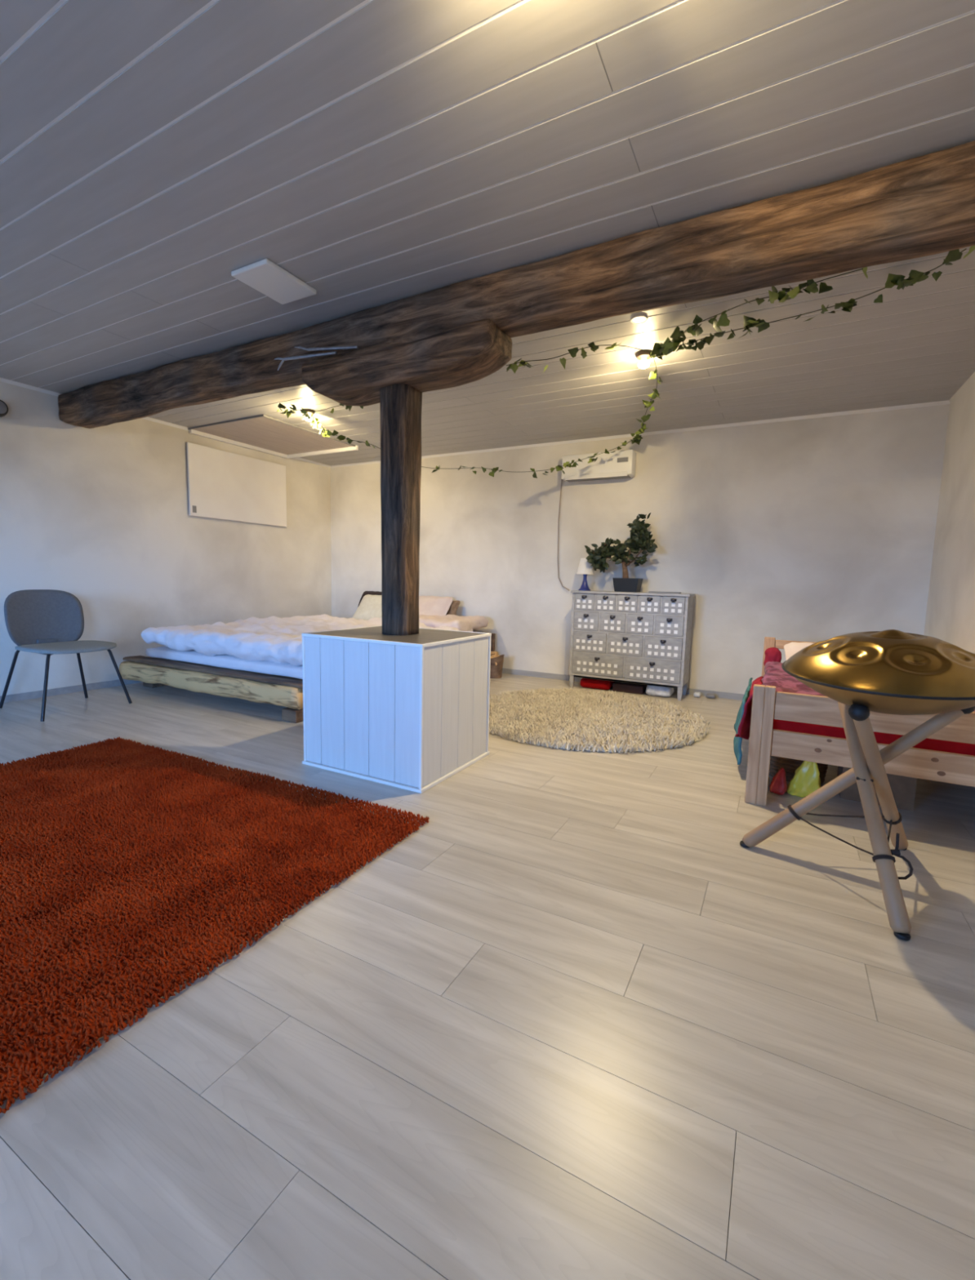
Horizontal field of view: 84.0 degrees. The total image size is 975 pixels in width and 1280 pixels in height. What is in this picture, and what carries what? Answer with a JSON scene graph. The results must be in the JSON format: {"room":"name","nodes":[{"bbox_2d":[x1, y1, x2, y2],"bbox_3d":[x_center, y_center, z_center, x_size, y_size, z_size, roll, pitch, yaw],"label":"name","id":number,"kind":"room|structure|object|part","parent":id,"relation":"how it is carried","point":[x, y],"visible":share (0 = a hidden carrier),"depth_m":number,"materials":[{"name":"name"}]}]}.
{"room":"bedroom","nodes":[
{"label":"bedroom","id":0,"kind":"room"},
{"bbox_2d":[0,381,331,696],"bbox_3d":[-4.046,-0.639,3.262,0.150,2.371,8.678,5,7,28],"label":"wall","id":1,"kind":"structure","parent":0,"point":[100,516],"depth_m":4.74,"materials":[{"name":"paint"}]},
{"bbox_2d":[0,400,8,417],"bbox_3d":[-3.501,-1.657,3.860,0.100,0.124,0.124,5,7,28],"label":"wall speaker","id":2,"kind":"object","parent":1,"relation":"attached to","point":[3,406],"visible":1,"depth_m":3.86,"materials":[{"name":"black plastic"}]},
{"bbox_2d":[0,400,7,413],"bbox_3d":[-3.501,-1.657,3.860,0.100,0.090,0.090,5,7,28],"label":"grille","id":3,"kind":"object","parent":2,"relation":"attached to","point":[3,406],"depth_m":3.86,"materials":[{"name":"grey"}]},
{"bbox_2d":[0,679,142,702],"bbox_3d":[-4.001,0.514,3.352,0.012,0.055,8.378,5,7,28],"label":"baseboard","id":4,"kind":"structure","parent":1,"relation":"attached to","point":[37,694],"depth_m":4.39,"materials":[{"name":"wood"}]},
{"bbox_2d":[0,377,330,467],"bbox_3d":[-3.944,-1.797,3.092,0.022,0.022,8.378,5,7,28],"label":"trim","id":5,"kind":"structure","parent":1,"relation":"attached to","point":[2,380],"depth_m":4.21,"materials":[{"name":"white"}]},
{"bbox_2d":[186,442,286,527],"bbox_3d":[-2.578,-1.583,5.659,0.043,0.680,1.156,5,7,28],"label":"panel","id":6,"kind":"object","parent":1,"relation":"attached to","point":[223,485],"visible":1,"depth_m":5.57,"materials":[{"name":"grey"}]},
{"bbox_3d":[-2.820,-1.259,5.211,0.001,0.065,0.040,5,7,28],"label":"label plate","id":7,"kind":"part","parent":6,"relation":"part of","materials":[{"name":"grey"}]},
{"bbox_2d":[0,673,974,1279],"bbox_3d":[-1.351,0.819,1.944,6.342,0.120,8.678,5,7,28],"label":"floor","id":8,"kind":"structure","parent":0,"point":[567,1025],"depth_m":1.14,"materials":[{"name":"beige"}]},
{"bbox_2d":[0,589,132,721],"bbox_3d":[-3.068,0.069,3.927,0.680,0.850,0.610,5,7,28],"label":"chair","id":9,"kind":"object","parent":8,"relation":"on","point":[48,622],"visible":1,"depth_m":3.96,"materials":[{"name":"fabric"}]},
{"bbox_3d":[-3.356,0.273,3.870,0.294,0.444,0.036,1,6,-6],"label":"leg","id":10,"kind":"part","parent":9,"relation":"part of","materials":[{"name":"black metal"}]},
{"bbox_3d":[-3.276,-0.155,4.001,0.098,0.430,0.486,5,7,28],"label":"backrest","id":11,"kind":"part","parent":9,"relation":"part of","materials":[{"name":"fabric"}]},
{"bbox_3d":[-2.950,0.306,3.651,0.035,0.443,0.257,-1,7,-17],"label":"leg","id":12,"kind":"part","parent":9,"relation":"part of","materials":[{"name":"black metal"}]},
{"bbox_3d":[-3.004,0.050,3.874,0.500,0.046,0.530,5,7,28],"label":"seat","id":13,"kind":"part","parent":9,"relation":"part of","materials":[{"name":"grey fabric"}]},
{"bbox_3d":[-3.133,0.246,4.146,0.033,0.442,0.196,0,7,-13],"label":"leg","id":14,"kind":"part","parent":9,"relation":"part of","materials":[{"name":"black metal"}]},
{"bbox_3d":[-2.804,0.267,4.027,0.252,0.443,0.035,-2,7,-27],"label":"leg","id":15,"kind":"part","parent":9,"relation":"part of","materials":[{"name":"black metal"}]},
{"bbox_2d":[0,736,429,1113],"bbox_3d":[-1.617,0.735,1.976,2.250,0.029,1.787,5,7,28],"label":"rug","id":16,"kind":"object","parent":8,"relation":"on","point":[129,868],"visible":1,"depth_m":1.78,"materials":[{"name":"fabric"}]},
{"bbox_2d":[119,631,497,723],"bbox_3d":[-1.542,0.094,5.230,2.378,0.585,2.597,5,7,28],"label":"bed","id":17,"kind":"object","parent":8,"relation":"on","point":[153,672],"visible":0.42,"depth_m":4.06,"materials":[{"name":"brown wood"}]},
{"bbox_3d":[-2.201,0.331,4.196,2.111,0.172,0.118,5,7,28],"label":"rail","id":18,"kind":"part","parent":17,"relation":"part of","materials":[{"name":"brown wood"}]},
{"bbox_3d":[-2.157,0.234,4.233,2.140,0.041,0.176,5,7,28],"label":"rail","id":19,"kind":"part","parent":17,"relation":"part of","materials":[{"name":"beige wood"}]},
{"bbox_2d":[146,646,302,679],"bbox_3d":[-1.482,0.074,5.214,2.066,0.103,2.396,5,7,28],"label":"mattress","id":20,"kind":"object","parent":17,"relation":"on","point":[224,660],"visible":0.18,"depth_m":4.15,"materials":[{"name":"fabric"}]},
{"bbox_2d":[141,613,472,666],"bbox_3d":[-1.540,-0.052,5.076,2.228,0.246,2.262,5,7,28],"label":"duvet","id":21,"kind":"object","parent":20,"relation":"on","point":[273,638],"visible":0.48,"depth_m":4.35,"materials":[{"name":"fabric"}]},
{"bbox_2d":[418,614,488,631],"bbox_3d":[-0.459,-0.180,5.661,0.794,0.155,0.689,5,7,28],"label":"pillow","id":22,"kind":"object","parent":21,"relation":"on","point":[466,624],"visible":0.65,"depth_m":5.42,"materials":[{"name":"white fabric"}]},
{"bbox_2d":[445,600,459,614],"bbox_3d":[-0.391,-0.332,5.960,0.169,0.210,0.109,6,8,34],"label":"cushion","id":23,"kind":"object","parent":22,"relation":"on","point":[454,606],"visible":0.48,"depth_m":5.92,"materials":[{"name":"brown fabric"}]},
{"bbox_2d":[351,594,382,620],"bbox_3d":[-1.274,-0.347,6.292,0.630,0.361,0.291,5,7,28],"label":"pillow","id":24,"kind":"object","parent":20,"relation":"on","point":[370,606],"visible":0.3,"depth_m":6.27,"materials":[{"name":"beige fabric"}]},
{"bbox_2d":[357,591,381,607],"bbox_3d":[-1.305,-0.381,6.433,0.624,0.404,0.231,5,7,27],"label":"headboard","id":25,"kind":"object","parent":20,"relation":"on","point":[366,593],"visible":0.1,"depth_m":6.57,"materials":[{"name":"black metal"}]},
{"bbox_2d":[418,595,453,615],"bbox_3d":[-0.733,-0.315,6.020,0.662,0.350,0.319,4,7,25],"label":"pillow","id":26,"kind":"object","parent":20,"relation":"on","point":[428,605],"visible":0.29,"depth_m":5.93,"materials":[{"name":"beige fabric"}]},
{"bbox_3d":[-0.912,-0.056,6.325,2.240,0.190,0.040,5,7,28],"label":"headboard","id":27,"kind":"part","parent":17,"relation":"part of","materials":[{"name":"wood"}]},
{"bbox_3d":[-0.930,0.117,6.317,2.320,0.155,0.114,5,7,28],"label":"rail","id":28,"kind":"part","parent":17,"relation":"part of","materials":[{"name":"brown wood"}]},
{"bbox_2d":[301,625,491,793],"bbox_3d":[-0.480,0.312,2.969,0.774,0.701,0.680,5,7,28],"label":"column base","id":29,"kind":"object","parent":8,"relation":"on","point":[411,713],"depth_m":2.70,"materials":[{"name":"white paint"}]},
{"bbox_3d":[-0.965,0.315,2.858,0.014,0.697,0.014,5,7,28],"label":"corner trim","id":30,"kind":"part","parent":29,"relation":"part of","materials":[{"name":"white"}]},
{"bbox_3d":[-0.803,-0.056,3.107,0.013,0.015,0.644,5,7,28],"label":"edge trim","id":31,"kind":"part","parent":29,"relation":"part of","materials":[{"name":"white"}]},
{"bbox_3d":[-0.628,-0.001,2.643,0.764,0.015,0.013,5,7,28],"label":"edge trim","id":32,"kind":"part","parent":29,"relation":"part of","materials":[{"name":"white"}]},
{"bbox_3d":[-0.645,0.681,2.717,0.774,0.016,0.018,5,7,28],"label":"edge trim","id":33,"kind":"part","parent":29,"relation":"part of","materials":[{"name":"white"}]},
{"bbox_3d":[-0.472,-0.029,2.931,0.738,0.012,0.644,5,7,28],"label":"panel","id":34,"kind":"part","parent":29,"relation":"part of","materials":[{"name":"wood"}]},
{"bbox_2d":[379,383,422,635],"bbox_3d":[-0.457,-0.663,2.862,0.186,1.262,0.197,5,7,28],"label":"wooden post","id":35,"kind":"object","parent":29,"relation":"on","point":[400,404],"visible":1,"depth_m":2.79,"materials":[{"name":"brown wood"}]},
{"bbox_2d":[302,319,511,406],"bbox_3d":[-0.438,-1.359,2.736,1.130,0.207,0.243,5,7,28],"label":"wooden corbel","id":36,"kind":"object","parent":35,"relation":"on","point":[465,353],"visible":0.94,"depth_m":2.60,"materials":[{"name":"brown wood"}]},
{"bbox_2d":[274,351,337,370],"bbox_3d":[-0.972,-1.500,2.885,0.434,0.071,0.019,4,7,26],"label":"iron cramp","id":37,"kind":"object","parent":36,"relation":"on","point":[313,355],"visible":1,"depth_m":2.88,"materials":[{"name":"metal"}]},
{"bbox_2d":[293,346,358,351],"bbox_3d":[-0.841,-1.521,2.819,0.435,0.081,0.019,5,7,27],"label":"iron cramp","id":38,"kind":"object","parent":36,"relation":"on","point":[335,348],"visible":1,"depth_m":2.80,"materials":[{"name":"metal"}]},
{"bbox_3d":[-0.307,0.369,2.507,0.014,0.697,0.014,5,7,28],"label":"corner trim","id":39,"kind":"part","parent":29,"relation":"part of","materials":[{"name":"white"}]},
{"bbox_3d":[-0.316,-0.058,3.218,0.764,0.015,0.013,5,7,28],"label":"edge trim","id":40,"kind":"part","parent":29,"relation":"part of","materials":[{"name":"white"}]},
{"bbox_3d":[-0.155,0.680,2.829,0.018,0.016,0.644,5,7,28],"label":"edge trim","id":41,"kind":"part","parent":29,"relation":"part of","materials":[{"name":"white"}]},
{"bbox_3d":[-0.142,-0.002,2.754,0.013,0.015,0.644,5,7,28],"label":"edge trim","id":42,"kind":"part","parent":29,"relation":"part of","materials":[{"name":"white"}]},
{"bbox_3d":[0.004,0.313,3.079,0.014,0.697,0.014,5,7,28],"label":"corner trim","id":43,"kind":"part","parent":29,"relation":"part of","materials":[{"name":"white"}]},
{"bbox_2d":[489,654,503,678],"bbox_3d":[0.052,0.262,5.594,0.252,0.245,0.197,5,7,28],"label":"basket","id":44,"kind":"object","parent":8,"relation":"on","point":[496,662],"visible":0.56,"depth_m":5.51,"materials":[{"name":"brown"}]},
{"bbox_2d":[579,677,614,689],"bbox_3d":[1.056,0.403,5.172,0.296,0.105,0.255,5,7,28],"label":"bag","id":45,"kind":"object","parent":8,"relation":"on","point":[584,682],"visible":0.7,"depth_m":5.07,"materials":[{"name":"red fabric"}]},
{"bbox_2d":[488,687,711,752],"bbox_3d":[0.707,0.540,4.041,1.771,0.064,1.757,2,6,7],"label":"round rug","id":46,"kind":"object","parent":8,"relation":"on","point":[571,718],"visible":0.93,"depth_m":3.78,"materials":[{"name":"beige fabric"}]},
{"bbox_2d":[612,681,647,693],"bbox_3d":[1.325,0.438,5.035,0.280,0.073,0.200,5,7,28],"label":"shoe box","id":47,"kind":"object","parent":8,"relation":"on","point":[616,686],"visible":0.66,"depth_m":4.95,"materials":[{"name":"black"}]},
{"bbox_2d":[568,590,695,700],"bbox_3d":[1.302,0.020,4.977,1.047,0.918,0.366,5,7,28],"label":"dresser","id":48,"kind":"object","parent":8,"relation":"on","point":[642,637],"visible":0.99,"depth_m":4.82,"materials":[{"name":"white"}]},
{"bbox_3d":[0.803,0.390,5.143,0.038,0.125,0.038,5,7,28],"label":"leg","id":49,"kind":"part","parent":48,"relation":"part of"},
{"bbox_2d":[576,558,593,591],"bbox_3d":[0.926,-0.621,5.135,0.168,0.305,0.168,5,7,28],"label":"table lamp","id":50,"kind":"object","parent":48,"relation":"on","point":[584,568],"visible":0.95,"depth_m":5.08,"materials":[{"name":"fabric"}]},
{"bbox_3d":[0.928,-0.698,5.126,0.168,0.150,0.168,5,7,28],"label":"lamp shade","id":51,"kind":"part","parent":50,"relation":"part of","materials":[{"name":"white"}]},
{"bbox_3d":[0.957,-0.184,5.088,0.233,0.169,0.204,5,7,28],"label":"drawer","id":52,"kind":"part","parent":48,"relation":"part of","materials":[{"name":"wood"}]},
{"bbox_3d":[0.940,-0.361,5.080,0.184,0.149,0.204,5,7,28],"label":"drawer","id":53,"kind":"part","parent":48,"relation":"part of","materials":[{"name":"wood"}]},
{"bbox_3d":[0.989,0.011,5.090,0.314,0.182,0.204,5,7,28],"label":"drawer","id":54,"kind":"part","parent":48,"relation":"part of","materials":[{"name":"wood"}]},
{"bbox_3d":[1.056,0.221,5.075,0.478,0.191,0.204,5,7,28],"label":"drawer","id":55,"kind":"part","parent":48,"relation":"part of","materials":[{"name":"wood"}]},
{"bbox_3d":[1.115,-0.347,4.987,0.178,0.149,0.204,5,7,28],"label":"drawer","id":56,"kind":"part","parent":48,"relation":"part of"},
{"bbox_3d":[1.175,-0.166,4.972,0.227,0.169,0.204,5,7,28],"label":"drawer","id":57,"kind":"part","parent":48,"relation":"part of","materials":[{"name":"wood"}]},
{"bbox_2d":[584,512,657,592],"bbox_3d":[1.219,-0.795,4.952,0.661,0.703,0.339,5,7,28],"label":"potted plant","id":58,"kind":"object","parent":48,"relation":"on","point":[640,537],"visible":0.99,"depth_m":4.88,"materials":[{"name":"green plant"}]},
{"bbox_3d":[1.198,-0.781,4.960,0.494,0.499,0.070,5,7,28],"label":"stem","id":59,"kind":"part","parent":58,"relation":"part of","materials":[{"name":"green plant"}]},
{"bbox_3d":[1.280,-0.501,4.943,0.230,0.125,0.190,5,7,28],"label":"pot","id":60,"kind":"part","parent":58,"relation":"part of","materials":[{"name":"black plastic"}]},
{"bbox_3d":[1.278,0.035,4.936,0.308,0.182,0.204,5,7,28],"label":"drawer","id":61,"kind":"part","parent":48,"relation":"part of","materials":[{"name":"wood"}]},
{"bbox_3d":[1.287,-0.333,4.894,0.178,0.149,0.204,5,7,28],"label":"drawer","id":62,"kind":"part","parent":48,"relation":"part of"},
{"bbox_3d":[1.390,-0.148,4.856,0.227,0.169,0.204,5,7,28],"label":"drawer","id":63,"kind":"part","parent":48,"relation":"part of","materials":[{"name":"wood"}]},
{"bbox_3d":[1.459,-0.319,4.802,0.178,0.149,0.204,5,7,28],"label":"drawer","id":64,"kind":"part","parent":48,"relation":"part of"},
{"bbox_3d":[1.492,0.257,4.842,0.478,0.191,0.204,5,7,28],"label":"drawer","id":65,"kind":"part","parent":48,"relation":"part of","materials":[{"name":"wood"}]},
{"bbox_3d":[1.568,0.059,4.781,0.314,0.182,0.204,5,7,28],"label":"drawer","id":66,"kind":"part","parent":48,"relation":"part of","materials":[{"name":"wood"}]},
{"bbox_2d":[648,591,680,593],"bbox_3d":[1.564,-0.419,4.775,0.260,0.012,0.100,5,7,28],"label":"flat tray","id":67,"kind":"object","parent":48,"relation":"on","point":[649,591],"visible":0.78,"depth_m":4.72,"materials":[{"name":"grey"}]},
{"bbox_3d":[1.608,-0.130,4.740,0.233,0.169,0.204,5,7,28],"label":"drawer","id":68,"kind":"part","parent":48,"relation":"part of","materials":[{"name":"wood"}]},
{"bbox_3d":[1.634,-0.304,4.709,0.184,0.149,0.204,5,7,28],"label":"drawer","id":69,"kind":"part","parent":48,"relation":"part of","materials":[{"name":"wood"}]},
{"bbox_3d":[1.579,-0.338,4.601,0.048,0.035,0.033,5,7,28],"label":"drawer pull","id":70,"kind":"part","parent":48,"relation":"part of","materials":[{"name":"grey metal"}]},
{"bbox_3d":[1.665,0.461,4.682,0.038,0.125,0.038,5,7,28],"label":"leg","id":71,"kind":"part","parent":48,"relation":"part of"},
{"bbox_3d":[1.798,0.436,4.928,0.038,0.125,0.038,5,7,28],"label":"leg","id":72,"kind":"part","parent":48,"relation":"part of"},
{"bbox_2d":[645,684,673,697],"bbox_3d":[1.551,0.443,4.873,0.228,0.114,0.204,5,7,28],"label":"bag","id":73,"kind":"object","parent":8,"relation":"on","point":[663,691],"visible":0.79,"depth_m":4.79,"materials":[{"name":"plastic"}]},
{"bbox_2d":[693,692,701,697],"bbox_3d":[1.872,0.488,4.833,0.061,0.043,0.059,5,7,28],"label":"stone","id":74,"kind":"object","parent":8,"relation":"on","point":[695,694],"visible":1,"depth_m":4.81,"materials":[{"name":"stone"}]},
{"bbox_2d":[705,693,715,698],"bbox_3d":[1.979,0.497,4.798,0.080,0.041,0.062,5,7,28],"label":"lump","id":75,"kind":"object","parent":8,"relation":"on","point":[707,695],"visible":1,"depth_m":4.78,"materials":[{"name":"grey"}]},
{"bbox_2d":[768,767,786,795],"bbox_3d":[1.417,0.680,2.634,0.076,0.129,0.094,5,7,28],"label":"snack bag","id":76,"kind":"object","parent":8,"relation":"on","point":[778,785],"visible":1,"depth_m":2.61,"materials":[{"name":"plastic"}]},
{"bbox_2d":[768,755,827,783],"bbox_3d":[1.624,0.621,2.857,0.323,0.204,0.254,5,7,28],"label":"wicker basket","id":77,"kind":"object","parent":8,"relation":"on","point":[789,766],"visible":0.26,"depth_m":2.78,"materials":[{"name":"brown wicker"}]},
{"bbox_2d":[786,760,820,797],"bbox_3d":[1.532,0.657,2.606,0.149,0.194,0.106,5,7,28],"label":"snack bag","id":78,"kind":"object","parent":8,"relation":"on","point":[806,780],"visible":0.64,"depth_m":2.58,"materials":[{"name":"plastic"}]},
{"bbox_2d":[739,702,974,940],"bbox_3d":[1.369,0.500,1.890,0.611,0.651,0.607,-1,7,-20],"label":"tripod stand","id":79,"kind":"object","parent":8,"relation":"on","point":[868,762],"visible":0.86,"depth_m":1.82,"materials":[{"name":"brown wood"}]},
{"bbox_3d":[1.290,0.497,1.936,0.648,0.643,0.051,4,7,23],"label":"leg","id":80,"kind":"part","parent":79,"relation":"part of","materials":[{"name":"brown wood"}]},
{"bbox_3d":[1.272,0.517,1.808,0.192,0.631,0.582,5,7,28],"label":"leg","id":81,"kind":"part","parent":79,"relation":"part of","materials":[{"name":"brown wood"}]},
{"bbox_2d":[781,629,974,715],"bbox_3d":[1.313,0.099,1.770,0.616,0.269,0.618,-5,9,-45],"label":"handpan","id":82,"kind":"object","parent":79,"relation":"on","point":[894,672],"visible":0.99,"depth_m":1.60,"materials":[{"name":"gold metal"}]},
{"bbox_3d":[1.371,0.506,1.885,0.623,0.641,0.051,-3,8,-37],"label":"leg","id":83,"kind":"part","parent":79,"relation":"part of","materials":[{"name":"brown wood"}]},
{"bbox_2d":[744,636,974,805],"bbox_3d":[2.046,0.403,2.947,1.043,0.640,1.635,5,7,28],"label":"bed","id":84,"kind":"object","parent":8,"relation":"on","point":[768,704],"visible":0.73,"depth_m":2.35,"materials":[{"name":"wood"}]},
{"bbox_2d":[733,677,752,764],"bbox_3d":[1.474,0.444,3.167,0.095,0.335,0.831,5,7,28],"label":"hanging cloth","id":85,"kind":"object","parent":84,"relation":"hanging from","point":[736,740],"visible":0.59,"depth_m":2.91,"materials":[{"name":"fabric"}]},
{"bbox_2d":[734,675,763,739],"bbox_3d":[1.375,0.362,2.836,0.101,0.285,0.490,5,7,28],"label":"blanket","id":86,"kind":"object","parent":84,"relation":"hanging from","point":[743,731],"visible":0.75,"depth_m":2.67,"materials":[{"name":"red fabric"}]},
{"bbox_3d":[1.229,0.480,2.488,0.048,0.552,0.042,5,7,28],"label":"post","id":87,"kind":"part","parent":84,"relation":"part of","materials":[{"name":"brown wood"}]},
{"bbox_3d":[1.269,0.483,2.467,0.042,0.552,0.038,5,7,28],"label":"post","id":88,"kind":"part","parent":84,"relation":"part of","materials":[{"name":"brown wood"}]},
{"bbox_3d":[1.995,0.299,3.872,0.068,0.640,0.045,5,7,28],"label":"post","id":89,"kind":"part","parent":84,"relation":"part of","materials":[{"name":"brown wood"}]},
{"bbox_2d":[772,719,974,755],"bbox_3d":[2.041,0.369,2.940,0.973,0.146,1.520,5,7,28],"label":"mattress","id":90,"kind":"object","parent":84,"relation":"on","point":[959,748],"visible":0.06,"depth_m":2.29,"materials":[{"name":"fabric"}]},
{"bbox_2d":[763,647,781,666],"bbox_3d":[1.914,0.120,3.631,0.104,0.145,0.122,5,7,28],"label":"cushion","id":91,"kind":"object","parent":90,"relation":"on","point":[771,654],"visible":0.64,"depth_m":3.58,"materials":[{"name":"fabric"}]},
{"bbox_2d":[783,641,813,660],"bbox_3d":[2.183,0.122,3.508,0.458,0.190,0.292,4,7,23],"label":"pillow","id":92,"kind":"object","parent":90,"relation":"on","point":[790,649],"visible":0.22,"depth_m":3.59,"materials":[{"name":"white fabric"}]},
{"bbox_2d":[760,661,974,711],"bbox_3d":[1.963,0.256,2.811,0.971,0.107,1.194,5,7,28],"label":"patterned blanket","id":93,"kind":"object","parent":90,"relation":"on","point":[775,676],"visible":0.23,"depth_m":2.77,"materials":[{"name":"fabric"}]},
{"bbox_2d":[836,765,916,811],"bbox_3d":[1.857,0.679,2.600,0.280,0.160,0.200,5,7,28],"label":"cardboard box","id":94,"kind":"object","parent":8,"relation":"on","point":[902,788],"visible":0.4,"depth_m":2.48,"materials":[{"name":"cardboard"}]},
{"bbox_2d":[0,0,974,466],"bbox_3d":[-1.294,-1.653,1.668,6.342,0.172,8.678,5,7,28],"label":"ceiling","id":95,"kind":"structure","parent":0,"point":[375,153],"depth_m":1.84,"materials":[{"name":"white"}]},
{"bbox_2d":[187,414,358,458],"bbox_3d":[-2.097,-2.000,5.403,1.050,0.044,1.185,5,7,28],"label":"ceiling panel","id":96,"kind":"object","parent":95,"relation":"attached to","point":[261,433],"visible":1,"depth_m":5.36,"materials":[{"name":"grey"}]},
{"bbox_2d":[304,408,315,421],"bbox_3d":[-1.486,-1.867,4.505,0.100,0.084,0.100,5,7,28],"label":"ceiling lamp","id":97,"kind":"object","parent":95,"relation":"attached to","point":[308,412],"visible":0.48,"depth_m":4.48,"materials":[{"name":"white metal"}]},
{"bbox_2d":[299,407,330,436],"bbox_3d":[-1.432,-1.814,4.562,0.100,0.115,0.666,2,6,5],"label":"ivy garland","id":98,"kind":"object","parent":95,"relation":"hanging from","point":[314,424],"visible":0.76,"depth_m":4.52,"materials":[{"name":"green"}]},
{"bbox_2d":[276,402,363,417],"bbox_3d":[-1.208,-1.774,4.113,0.931,0.112,0.180,4,7,21],"label":"ivy garland","id":99,"kind":"object","parent":95,"relation":"hanging from","point":[289,412],"visible":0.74,"depth_m":4.23,"materials":[{"name":"green"}]},
{"bbox_3d":[-1.185,-1.777,4.104,0.885,0.034,0.154,4,7,22],"label":"cord","id":100,"kind":"part","parent":99,"relation":"part of","materials":[{"name":"plant"}]},
{"bbox_2d":[320,426,644,478],"bbox_3d":[-0.011,-1.629,4.608,2.772,0.461,0.147,1,6,-6],"label":"ivy garland","id":101,"kind":"object","parent":95,"relation":"hanging from","point":[637,438],"visible":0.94,"depth_m":4.67,"materials":[{"name":"green"}]},
{"bbox_2d":[57,140,974,428],"bbox_3d":[-0.650,-1.582,2.873,6.012,0.256,0.206,5,7,28],"label":"ceiling beam","id":102,"kind":"structure","parent":95,"relation":"attached to","point":[922,206],"depth_m":2.12,"materials":[{"name":"brown wood"}]},
{"bbox_2d":[505,342,649,373],"bbox_3d":[0.493,-1.604,3.065,0.825,0.090,0.214,3,7,15],"label":"ivy garland","id":103,"kind":"object","parent":95,"relation":"hanging from","point":[572,352],"visible":1,"depth_m":3.05,"materials":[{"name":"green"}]},
{"bbox_3d":[0.499,-1.623,3.067,0.826,0.034,0.154,3,6,11],"label":"cord","id":104,"kind":"part","parent":103,"relation":"part of","materials":[{"name":"yellow plastic"}]},
{"bbox_2d":[630,315,647,324],"bbox_3d":[0.787,-1.664,2.812,0.088,0.006,0.088,5,7,28],"label":"recessed light","id":105,"kind":"object","parent":95,"relation":"in","point":[638,319],"visible":1,"depth_m":2.81,"materials":[{"name":"white"}]},
{"bbox_3d":[0.787,-1.665,2.811,0.060,0.005,0.060,5,7,28],"label":"bulb","id":106,"kind":"part","parent":105,"relation":"part of","materials":[{"name":"beige"}]},
{"bbox_2d":[635,349,651,368],"bbox_3d":[0.934,-1.670,3.234,0.100,0.084,0.100,5,7,28],"label":"ceiling lamp","id":107,"kind":"object","parent":95,"relation":"attached to","point":[643,356],"visible":0.94,"depth_m":3.21,"materials":[{"name":"glass"}]},
{"bbox_3d":[0.934,-1.653,3.236,0.068,0.050,0.068,5,7,28],"label":"bulb","id":108,"kind":"part","parent":107,"relation":"part of","materials":[{"name":"white"}]},
{"bbox_2d":[635,351,662,434],"bbox_3d":[1.134,-1.681,3.786,0.140,0.138,1.507,3,6,12],"label":"ivy garland","id":109,"kind":"object","parent":95,"relation":"hanging from","point":[652,375],"visible":0.98,"depth_m":3.86,"materials":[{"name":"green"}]},
{"bbox_3d":[1.137,-1.685,3.795,0.069,0.065,1.485,3,7,13],"label":"cord","id":110,"kind":"part","parent":109,"relation":"part of","materials":[{"name":"plant"}]},
{"bbox_2d":[650,266,867,355],"bbox_3d":[1.179,-1.548,2.568,0.179,0.121,1.052,-3,8,-36],"label":"ivy garland","id":111,"kind":"object","parent":95,"relation":"hanging from","point":[695,330],"visible":1,"depth_m":2.57,"materials":[{"name":"green"}]},
{"bbox_2d":[655,245,974,359],"bbox_3d":[1.454,-1.564,2.600,0.194,0.104,1.351,-5,9,-43],"label":"ivy garland","id":112,"kind":"object","parent":95,"relation":"hanging from","point":[914,276],"visible":0.98,"depth_m":2.47,"materials":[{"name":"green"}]},
{"bbox_2d":[330,404,949,693],"bbox_3d":[0.703,-0.783,5.540,6.042,2.371,0.150,5,7,28],"label":"wall","id":113,"kind":"structure","parent":0,"point":[813,530],"depth_m":4.79,"materials":[{"name":"paint"}]},
{"bbox_2d":[557,479,568,591],"bbox_3d":[0.766,-1.074,5.372,0.154,1.165,0.015,6,8,35],"label":"power cable","id":114,"kind":"object","parent":113,"relation":"attached to","point":[562,479],"visible":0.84,"depth_m":5.40,"materials":[{"name":"beige plastic"}]},
{"bbox_2d":[561,448,635,482],"bbox_3d":[1.041,-1.633,5.098,0.680,0.235,0.152,5,7,28],"label":"air conditioner","id":115,"kind":"object","parent":113,"relation":"attached to","point":[617,464],"visible":0.99,"depth_m":5.01,"materials":[{"name":"white plastic"}]},
{"bbox_2d":[565,475,630,482],"bbox_3d":[1.035,-1.522,5.104,0.600,0.009,0.110,5,7,28],"label":"air vent","id":116,"kind":"object","parent":115,"relation":"attached to","point":[573,477],"depth_m":5.08,"materials":[{"name":"grey"}]},
{"bbox_2d":[502,667,743,700],"bbox_3d":[0.638,0.370,5.597,6.018,0.055,0.012,5,7,28],"label":"baseboard","id":117,"kind":"structure","parent":113,"relation":"attached to","point":[517,672],"depth_m":5.50,"materials":[{"name":"wood"}]},
{"bbox_2d":[330,400,950,467],"bbox_3d":[0.689,-1.940,5.335,6.042,0.022,0.022,5,7,28],"label":"trim","id":118,"kind":"structure","parent":113,"relation":"attached to","point":[940,402],"depth_m":4.71,"materials":[{"name":"white"}]},
{"bbox_2d":[923,375,974,653],"bbox_3d":[1.400,-0.190,0.351,0.150,2.371,8.678,5,7,28],"label":"wall","id":119,"kind":"structure","parent":0,"point":[949,618],"depth_m":3.54,"materials":[{"name":"paint"}]},
{"bbox_2d":[948,371,974,401],"bbox_3d":[1.356,-1.365,0.258,0.011,0.011,8.378,5,7,28],"label":"trim","id":120,"kind":"structure","parent":119,"relation":"attached to","point":[967,380],"depth_m":3.63,"materials":[{"name":"paint"}]}
]}

